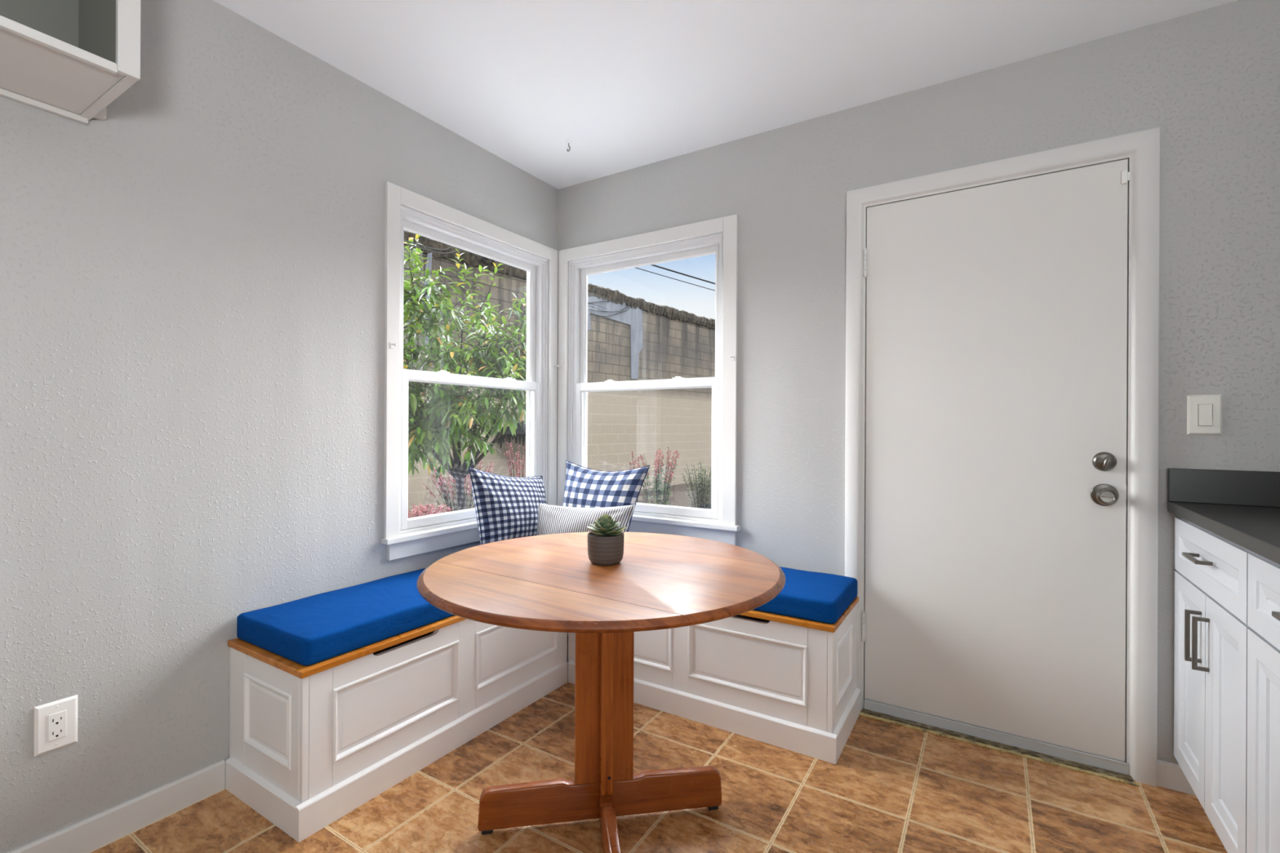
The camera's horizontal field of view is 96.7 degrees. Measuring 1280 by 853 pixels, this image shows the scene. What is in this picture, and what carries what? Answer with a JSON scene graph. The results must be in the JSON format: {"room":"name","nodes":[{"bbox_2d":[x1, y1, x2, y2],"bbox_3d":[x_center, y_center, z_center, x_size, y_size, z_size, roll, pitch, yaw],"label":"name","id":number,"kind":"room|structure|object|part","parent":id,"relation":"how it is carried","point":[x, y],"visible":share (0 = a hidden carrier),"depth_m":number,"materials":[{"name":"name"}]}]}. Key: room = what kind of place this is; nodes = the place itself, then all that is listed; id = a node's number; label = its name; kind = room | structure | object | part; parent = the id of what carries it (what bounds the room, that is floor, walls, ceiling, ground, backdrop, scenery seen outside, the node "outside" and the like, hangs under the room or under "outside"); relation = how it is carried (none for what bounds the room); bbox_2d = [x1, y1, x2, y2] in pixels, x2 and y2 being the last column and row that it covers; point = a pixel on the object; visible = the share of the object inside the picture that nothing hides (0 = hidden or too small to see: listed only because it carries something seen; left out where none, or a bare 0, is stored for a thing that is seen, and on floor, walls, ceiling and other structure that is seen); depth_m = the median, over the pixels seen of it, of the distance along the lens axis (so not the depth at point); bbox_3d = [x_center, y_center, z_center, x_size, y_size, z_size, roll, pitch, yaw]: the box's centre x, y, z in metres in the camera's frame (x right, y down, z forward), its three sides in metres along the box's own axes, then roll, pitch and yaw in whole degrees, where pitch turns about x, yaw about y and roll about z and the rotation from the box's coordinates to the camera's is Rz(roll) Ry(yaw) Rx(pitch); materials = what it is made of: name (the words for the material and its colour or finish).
{"room":"dining room","nodes":[
{"label":"dining room","id":0,"kind":"room"},
{"bbox_2d":[0,0,558,852],"bbox_3d":[-1.863,-0.093,1.043,0.130,2.469,5.100,0,0,32],"label":"wall","id":1,"kind":"structure","parent":0,"point":[192,275],"depth_m":1.71,"materials":[{"name":"grey paint"}]},
{"bbox_2d":[34,694,77,756],"bbox_3d":[-1.514,0.776,1.479,0.009,0.126,0.081,0,0,32],"label":"wall outlet","id":2,"kind":"object","parent":1,"relation":"attached to","point":[55,722],"visible":1,"depth_m":1.48,"materials":[{"name":"white plastic"}]},
{"bbox_2d":[48,710,66,742],"bbox_3d":[-1.511,0.776,1.478,0.002,0.068,0.034,0,0,32],"label":"receptacle","id":3,"kind":"object","parent":2,"relation":"attached to","point":[56,718],"depth_m":1.48,"materials":[{"name":"white plastic"}]},
{"bbox_2d":[0,0,140,124],"bbox_3d":[-1.624,-1.067,0.953,0.360,0.518,1.194,0,0,32],"label":"upper cabinet","id":4,"kind":"object","parent":1,"relation":"attached to","point":[71,60],"visible":1,"depth_m":1.37,"materials":[{"name":"white wood"}]},
{"bbox_3d":[-1.780,-1.084,1.032,0.010,0.486,1.122,0,0,32],"label":"panel","id":5,"kind":"part","parent":4,"relation":"part of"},
{"bbox_3d":[-1.486,-1.068,0.849,0.016,0.514,1.163,0,0,32],"label":"frame","id":6,"kind":"part","parent":4,"relation":"part of","materials":[{"name":"white wood"}]},
{"bbox_3d":[-1.337,-1.071,1.430,0.344,0.506,0.020,0,0,32],"label":"panel","id":7,"kind":"part","parent":4,"relation":"part of","materials":[{"name":"white wood"}]},
{"bbox_2d":[7,760,225,852],"bbox_3d":[-2.207,1.095,0.362,0.012,0.089,3.386,0,0,32],"label":"baseboard","id":8,"kind":"structure","parent":1,"relation":"attached to","point":[87,835],"depth_m":1.61,"materials":[{"name":"white wood"}]},
{"bbox_2d":[381,181,557,560],"bbox_3d":[-0.790,-0.218,2.749,0.191,1.512,1.070,0,0,32],"label":"window","id":9,"kind":"structure","parent":1,"relation":"in","point":[404,536],"depth_m":2.56,"materials":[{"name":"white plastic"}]},
{"bbox_2d":[390,342,395,349],"bbox_3d":[-0.983,-0.323,2.274,0.028,0.024,0.014,0,0,32],"label":"curtain hook","id":10,"kind":"object","parent":9,"relation":"attached to","point":[392,344],"visible":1,"depth_m":2.28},
{"bbox_3d":[-0.805,-0.537,2.756,0.028,0.677,0.854,0,0,32],"label":"sash","id":11,"kind":"part","parent":9,"relation":"part of","materials":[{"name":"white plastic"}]},
{"bbox_3d":[-0.778,0.097,2.736,0.028,0.673,0.854,0,0,32],"label":"sash","id":12,"kind":"part","parent":9,"relation":"part of","materials":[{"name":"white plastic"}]},
{"bbox_3d":[-0.837,0.102,2.773,0.012,0.663,0.854,0,0,32],"label":"screen frame","id":13,"kind":"part","parent":9,"relation":"part of","materials":[{"name":"white plastic"}]},
{"bbox_2d":[89,635,1227,852],"bbox_3d":[-0.436,1.208,0.213,3.180,0.120,5.000,0,0,32],"label":"floor","id":14,"kind":"structure","parent":0,"point":[891,788],"depth_m":1.72,"materials":[{"name":"brown tile"}]},
{"bbox_2d":[225,615,568,842],"bbox_3d":[-0.702,0.914,2.371,0.446,0.464,1.612,0,0,32],"label":"storage bench","id":15,"kind":"object","parent":14,"relation":"on","point":[310,745],"visible":0.83,"depth_m":1.78,"materials":[{"name":"white paint"}]},
{"bbox_3d":[-1.129,0.922,1.716,0.412,0.444,0.018,0,0,32],"label":"panel","id":16,"kind":"part","parent":15,"relation":"part of","materials":[{"name":"white paint"}]},
{"bbox_2d":[236,568,454,666],"bbox_3d":[-0.703,0.639,2.385,0.418,0.086,1.582,0,0,32],"label":"seat cushion","id":17,"kind":"object","parent":15,"relation":"on","point":[310,630],"visible":0.45,"depth_m":1.81,"materials":[{"name":"blue fabric"}]},
{"bbox_2d":[467,466,546,544],"bbox_3d":[-0.580,0.385,2.703,0.213,0.412,0.518,0,0,32],"label":"throw pillow","id":18,"kind":"object","parent":17,"relation":"on","point":[506,507],"visible":0.68,"depth_m":2.56,"materials":[{"name":"blue fabric"}]},
{"bbox_2d":[536,503,635,535],"bbox_3d":[-0.259,0.473,2.563,0.457,0.241,0.152,0,0,13],"label":"throw pillow","id":19,"kind":"object","parent":17,"relation":"on","point":[552,519],"visible":0.42,"depth_m":2.55,"materials":[{"name":"white fabric"}]},
{"bbox_2d":[562,460,649,532],"bbox_3d":[-0.207,0.387,2.823,0.513,0.414,0.199,0,0,32],"label":"throw pillow","id":20,"kind":"object","parent":17,"relation":"on","point":[584,487],"visible":0.58,"depth_m":2.77,"materials":[{"name":"blue fabric"}]},
{"bbox_3d":[-0.702,0.692,2.375,0.440,0.019,1.604,0,0,32],"label":"seat lid","id":21,"kind":"part","parent":15,"relation":"part of","materials":[{"name":"brown wood"}]},
{"bbox_3d":[-0.780,0.878,1.863,0.022,0.217,0.461,0,0,32],"label":"raised panel","id":22,"kind":"part","parent":15,"relation":"part of","materials":[{"name":"white paint"}]},
{"bbox_3d":[-0.643,0.924,2.090,0.018,0.444,1.164,0,0,32],"label":"frame","id":23,"kind":"part","parent":15,"relation":"part of","materials":[{"name":"white paint"}]},
{"bbox_3d":[-0.494,0.879,2.325,0.022,0.217,0.471,0,0,32],"label":"raised panel","id":24,"kind":"part","parent":15,"relation":"part of","materials":[{"name":"white paint"}]},
{"bbox_2d":[417,532,785,852],"bbox_3d":[-0.104,0.774,1.665,1.024,0.750,1.024,0,0,32],"label":"pedestal table","id":25,"kind":"object","parent":14,"relation":"on","point":[548,583],"visible":0.98,"depth_m":1.60,"materials":[{"name":"brown wood"}]},
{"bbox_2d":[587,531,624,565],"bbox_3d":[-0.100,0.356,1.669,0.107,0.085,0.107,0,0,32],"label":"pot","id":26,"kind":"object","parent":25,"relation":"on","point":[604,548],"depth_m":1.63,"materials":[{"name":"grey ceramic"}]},
{"bbox_2d":[586,514,626,565],"bbox_3d":[-0.099,0.328,1.673,0.119,0.142,0.122,0,0,-2],"label":"potted succulent","id":27,"kind":"object","parent":25,"relation":"on","point":[605,545],"visible":1,"depth_m":1.63,"materials":[{"name":"green plant"}]},
{"bbox_2d":[568,596,860,764],"bbox_3d":[0.280,0.919,2.435,1.181,0.464,0.426,0,0,32],"label":"storage bench","id":28,"kind":"object","parent":14,"relation":"on","point":[787,682],"visible":0.7,"depth_m":2.12,"materials":[{"name":"white paint"}]},
{"bbox_3d":[-0.066,0.881,2.425,0.470,0.217,0.022,0,0,32],"label":"raised panel","id":29,"kind":"part","parent":28,"relation":"part of","materials":[{"name":"white paint"}]},
{"bbox_3d":[0.174,0.928,2.280,1.165,0.444,0.018,0,0,32],"label":"frame","id":30,"kind":"part","parent":28,"relation":"part of","materials":[{"name":"white paint"}]},
{"bbox_3d":[0.394,0.883,2.139,0.470,0.217,0.022,0,0,32],"label":"raised panel","id":31,"kind":"part","parent":28,"relation":"part of","materials":[{"name":"white paint"}]},
{"bbox_3d":[0.282,0.697,2.438,1.164,0.019,0.420,0,0,32],"label":"seat lid","id":32,"kind":"part","parent":28,"relation":"part of","materials":[{"name":"brown wood"}]},
{"bbox_2d":[753,566,857,623],"bbox_3d":[0.279,0.643,2.449,1.178,0.087,0.400,0,0,32],"label":"seat cushion","id":33,"kind":"object","parent":28,"relation":"on","point":[824,597],"visible":0.32,"depth_m":2.08,"materials":[{"name":"blue fabric"}]},
{"bbox_3d":[0.770,0.931,2.151,0.018,0.444,0.392,0,0,32],"label":"panel","id":34,"kind":"part","parent":28,"relation":"part of","materials":[{"name":"white paint"}]},
{"bbox_2d":[861,706,1133,782],"bbox_3d":[1.287,1.152,2.136,0.838,0.008,0.154,0,0,32],"label":"threshold","id":35,"kind":"object","parent":14,"relation":"on","point":[1078,765],"visible":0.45,"depth_m":2.04,"materials":[{"name":"grey metal"}]},
{"bbox_2d":[859,712,1139,786],"bbox_3d":[1.245,1.153,2.060,0.853,0.006,0.017,0,0,32],"label":"threshold strip","id":36,"kind":"object","parent":14,"relation":"on","point":[991,747],"visible":1,"depth_m":2.02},
{"bbox_2d":[1173,517,1257,852],"bbox_3d":[1.791,0.716,1.407,0.648,0.884,0.616,0,0,32],"label":"base cabinet","id":37,"kind":"object","parent":14,"relation":"on","point":[1211,626],"visible":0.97,"depth_m":1.50,"materials":[{"name":"white paint"}]},
{"bbox_3d":[1.631,0.754,1.681,0.019,0.588,0.314,0,0,32],"label":"door","id":38,"kind":"part","parent":37,"relation":"part of","materials":[{"name":"white paint"}]},
{"bbox_3d":[1.546,0.586,1.591,0.035,0.143,0.010,0,0,32],"label":"pull handle","id":39,"kind":"part","parent":37,"relation":"part of","materials":[{"name":"grey metal"}]},
{"bbox_3d":[1.531,0.363,1.566,0.035,0.010,0.125,0,0,32],"label":"pull handle","id":40,"kind":"part","parent":37,"relation":"part of","materials":[{"name":"grey metal"}]},
{"bbox_3d":[1.510,0.585,1.534,0.035,0.143,0.010,0,0,32],"label":"pull handle","id":41,"kind":"part","parent":37,"relation":"part of","materials":[{"name":"grey metal"}]},
{"bbox_3d":[1.554,0.371,1.555,0.019,0.164,0.612,0,0,32],"label":"drawer","id":42,"kind":"part","parent":37,"relation":"part of","materials":[{"name":"white paint"}]},
{"bbox_3d":[1.469,0.753,1.420,0.019,0.588,0.295,0,0,32],"label":"door","id":43,"kind":"part","parent":37,"relation":"part of","materials":[{"name":"white paint"}]},
{"bbox_2d":[1246,553,1279,852],"bbox_3d":[1.466,0.715,0.882,0.648,0.884,0.615,0,0,32],"label":"base cabinet","id":44,"kind":"object","parent":14,"relation":"on","point":[1263,756],"visible":0.92,"depth_m":1.23,"materials":[{"name":"white paint"}]},
{"bbox_2d":[1167,501,1279,564],"bbox_3d":[1.639,0.256,1.139,0.635,0.034,1.238,0,0,32],"label":"countertop","id":45,"kind":"structure","parent":44,"relation":"on","point":[1256,529],"depth_m":1.45,"materials":[{"name":"grey stone"}]},
{"bbox_3d":[1.229,0.370,1.031,0.019,0.164,0.611,0,0,32],"label":"drawer","id":46,"kind":"part","parent":44,"relation":"part of","materials":[{"name":"white paint"}]},
{"bbox_3d":[1.206,0.362,1.042,0.035,0.010,0.125,0,0,32],"label":"pull handle","id":47,"kind":"part","parent":44,"relation":"part of","materials":[{"name":"grey metal"}]},
{"bbox_2d":[213,0,1236,189],"bbox_3d":[-0.530,-1.402,0.279,3.630,0.160,5.700,0,0,32],"label":"ceiling","id":48,"kind":"structure","parent":0,"point":[632,84],"depth_m":2.01,"materials":[{"name":"paint"}]},
{"bbox_2d":[565,139,572,151],"bbox_3d":[-0.330,-1.298,2.639,0.032,0.046,0.032,0,0,32],"label":"ceiling hook","id":49,"kind":"object","parent":48,"relation":"attached to","point":[568,141],"visible":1,"depth_m":2.63,"materials":[{"name":"paint"}]},
{"bbox_2d":[556,0,1279,764],"bbox_3d":[0.910,-0.080,2.400,3.410,2.469,0.130,0,0,32],"label":"wall","id":50,"kind":"structure","parent":0,"point":[1209,78],"depth_m":2.08,"materials":[{"name":"grey paint"}]},
{"bbox_2d":[557,213,740,545],"bbox_3d":[0.028,-0.214,2.935,1.086,1.512,0.191,0,0,32],"label":"window","id":51,"kind":"structure","parent":50,"relation":"in","point":[718,523],"depth_m":2.81,"materials":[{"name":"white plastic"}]},
{"bbox_3d":[0.050,0.106,2.981,0.854,0.663,0.012,0,0,32],"label":"screen frame","id":52,"kind":"part","parent":51,"relation":"part of","materials":[{"name":"white plastic"}]},
{"bbox_3d":[0.013,0.100,2.922,0.854,0.673,0.028,0,0,32],"label":"sash","id":53,"kind":"part","parent":51,"relation":"part of","materials":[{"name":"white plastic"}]},
{"bbox_3d":[0.035,-0.533,2.952,0.854,0.677,0.028,0,0,32],"label":"sash","id":54,"kind":"part","parent":51,"relation":"part of","materials":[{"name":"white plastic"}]},
{"bbox_2d":[862,159,1129,774],"bbox_3d":[1.254,0.129,2.096,0.844,2.037,0.103,0,0,32],"label":"door","id":55,"kind":"structure","parent":50,"relation":"in","point":[996,486],"depth_m":2.07,"materials":[{"name":"white paint"}]},
{"bbox_3d":[1.546,0.230,1.891,0.075,0.075,0.060,0,0,32],"label":"knob","id":56,"kind":"part","parent":55,"relation":"part of","materials":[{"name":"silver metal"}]},
{"bbox_2d":[844,127,1159,786],"bbox_3d":[1.292,0.096,2.147,0.968,2.120,0.146,0,0,32],"label":"door frame","id":57,"kind":"structure","parent":50,"relation":"attached to","point":[1141,148],"depth_m":1.88,"materials":[{"name":"white wood"}]},
{"bbox_2d":[1156,759,1195,795],"bbox_3d":[1.949,1.119,1.667,0.662,0.080,0.013,0,0,32],"label":"baseboard","id":58,"kind":"structure","parent":50,"relation":"attached to","point":[1170,775],"depth_m":1.82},
{"bbox_2d":[1186,394,1222,435],"bbox_3d":[1.768,-0.036,1.783,0.081,0.126,0.012,0,0,32],"label":"light switch","id":59,"kind":"object","parent":50,"relation":"attached to","point":[1204,412],"visible":1,"depth_m":1.78,"materials":[{"name":"beige plastic"}]},
{"bbox_2d":[1167,468,1279,507],"bbox_3d":[1.961,0.188,1.657,0.635,0.105,0.018,0,0,32],"label":"backsplash","id":60,"kind":"structure","parent":50,"relation":"attached to","point":[1234,487],"depth_m":1.75,"materials":[{"name":"grey stone"}]},
{"label":"outside","id":61,"kind":"structure","parent":0,"visible":0},
{"bbox_2d":[637,481,711,507],"bbox_3d":[3.017,1.514,6.896,26.000,0.300,42.000,0,0,32],"label":"ground","id":62,"kind":"structure","parent":61,"point":[679,497],"depth_m":11.09,"materials":[{"name":"soil"}]},
{"bbox_2d":[403,230,715,518],"bbox_3d":[2.811,-0.738,15.964,0.431,4.201,21.600,0,0,39],"label":"wall","id":63,"kind":"structure","parent":62,"relation":"on","point":[647,340],"depth_m":11.69,"materials":[{"name":"concrete"}]},
{"bbox_2d":[404,240,452,250],"bbox_3d":[-1.988,-1.866,5.721,0.259,1.943,6.384,0,0,-10],"label":"cable","id":64,"kind":"object","parent":63,"relation":"attached to","point":[404,240],"visible":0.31,"depth_m":4.31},
{"bbox_2d":[404,243,482,261],"bbox_3d":[-1.986,-1.779,5.710,0.248,1.815,6.361,0,0,-11],"label":"cable","id":65,"kind":"object","parent":63,"relation":"attached to","point":[404,243],"visible":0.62,"depth_m":4.69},
{"bbox_2d":[481,256,494,266],"bbox_3d":[-2.406,-2.634,9.041,0.038,0.176,0.250,0,0,39],"label":"cable coil","id":66,"kind":"object","parent":63,"relation":"hanging from","point":[482,257],"visible":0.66,"depth_m":9.00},
{"bbox_2d":[494,420,525,448],"bbox_3d":[-1.559,0.118,9.699,0.624,0.491,1.757,0,0,39],"label":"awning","id":67,"kind":"object","parent":63,"relation":"attached to","point":[520,433],"visible":0.12,"depth_m":9.13,"materials":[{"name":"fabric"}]},
{"bbox_2d":[587,299,618,303],"bbox_3d":[-0.715,-2.458,11.214,0.014,0.271,0.988,0,0,39],"label":"cable","id":68,"kind":"object","parent":63,"relation":"attached to","point":[613,300],"visible":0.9,"depth_m":11.19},
{"bbox_2d":[589,302,632,316],"bbox_3d":[-0.562,-2.347,11.407,0.012,0.425,1.303,0,0,39],"label":"cable","id":69,"kind":"object","parent":63,"relation":"attached to","point":[625,302],"visible":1,"depth_m":11.48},
{"bbox_2d":[589,304,633,311],"bbox_3d":[-0.549,-2.398,11.422,0.012,0.336,1.344,0,0,39],"label":"cable","id":70,"kind":"object","parent":63,"relation":"attached to","point":[632,304],"visible":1,"depth_m":11.29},
{"bbox_3d":[0.625,1.338,0.672,13.500,0.030,13.900,0,0,32],"label":"patio","id":71,"kind":"object","parent":62,"relation":"on","visible":0},
{"bbox_2d":[408,503,452,518],"bbox_3d":[-2.480,1.121,6.586,0.672,0.465,0.638,0,0,-38],"label":"flowering shrub","id":72,"kind":"object","parent":71,"relation":"on","point":[423,511],"visible":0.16,"depth_m":6.54,"materials":[{"name":"pink plant"}]},
{"bbox_2d":[422,461,498,511],"bbox_3d":[-2.434,0.896,7.707,0.924,0.921,0.909,0,0,35],"label":"flowering shrub","id":73,"kind":"object","parent":71,"relation":"on","point":[445,494],"visible":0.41,"depth_m":7.66,"materials":[{"name":"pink plant"}]},
{"bbox_2d":[403,234,526,511],"bbox_3d":[-1.868,-0.201,5.245,2.474,3.086,2.149,0,0,27],"label":"broadleaf tree","id":74,"kind":"object","parent":71,"relation":"on","point":[443,427],"visible":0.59,"depth_m":4.95,"materials":[{"name":"green plant"}]},
{"bbox_2d":[504,436,525,476],"bbox_3d":[-1.824,0.746,8.599,0.441,1.202,0.561,0,0,-12],"label":"flowering shrub","id":75,"kind":"object","parent":71,"relation":"on","point":[517,464],"visible":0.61,"depth_m":8.53,"materials":[{"name":"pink plant"}]},
{"bbox_2d":[628,451,639,502],"bbox_3d":[-0.080,0.862,8.461,0.150,0.999,0.137,0,0,-40],"label":"sage","id":76,"kind":"object","parent":71,"relation":"on","point":[632,453],"visible":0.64,"depth_m":8.48,"materials":[{"name":"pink plant"}]},
{"bbox_2d":[639,497,671,505],"bbox_3d":[0.145,1.158,7.585,0.563,0.409,0.664,0,0,32],"label":"dry grass tuft","id":77,"kind":"object","parent":71,"relation":"on","point":[646,501],"visible":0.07,"depth_m":7.70,"materials":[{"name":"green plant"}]},
{"bbox_2d":[635,447,679,505],"bbox_3d":[0.277,0.835,8.310,0.550,1.068,0.656,0,0,32],"label":"sage","id":78,"kind":"object","parent":71,"relation":"on","point":[657,476],"visible":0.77,"depth_m":8.26,"materials":[{"name":"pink plant"}]},
{"bbox_2d":[680,462,711,509],"bbox_3d":[0.876,0.940,8.018,0.638,0.867,0.577,0,0,32],"label":"bush","id":79,"kind":"object","parent":71,"relation":"on","point":[700,492],"visible":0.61,"depth_m":7.93,"materials":[{"name":"green plant"}]},
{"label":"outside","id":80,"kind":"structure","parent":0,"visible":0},
{"bbox_2d":[651,264,715,284],"bbox_3d":[1.269,-2.983,11.517,0.083,0.127,9.558,0,0,43],"label":"cable","id":81,"kind":"object","parent":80,"point":[655,265],"visible":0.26,"depth_m":11.06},
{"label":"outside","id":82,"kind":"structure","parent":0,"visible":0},
{"bbox_2d":[635,267,715,290],"bbox_3d":[1.265,-2.856,11.598,0.059,0.069,9.446,0,0,44],"label":"cable","id":83,"kind":"object","parent":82,"point":[636,268],"visible":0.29,"depth_m":10.96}
]}

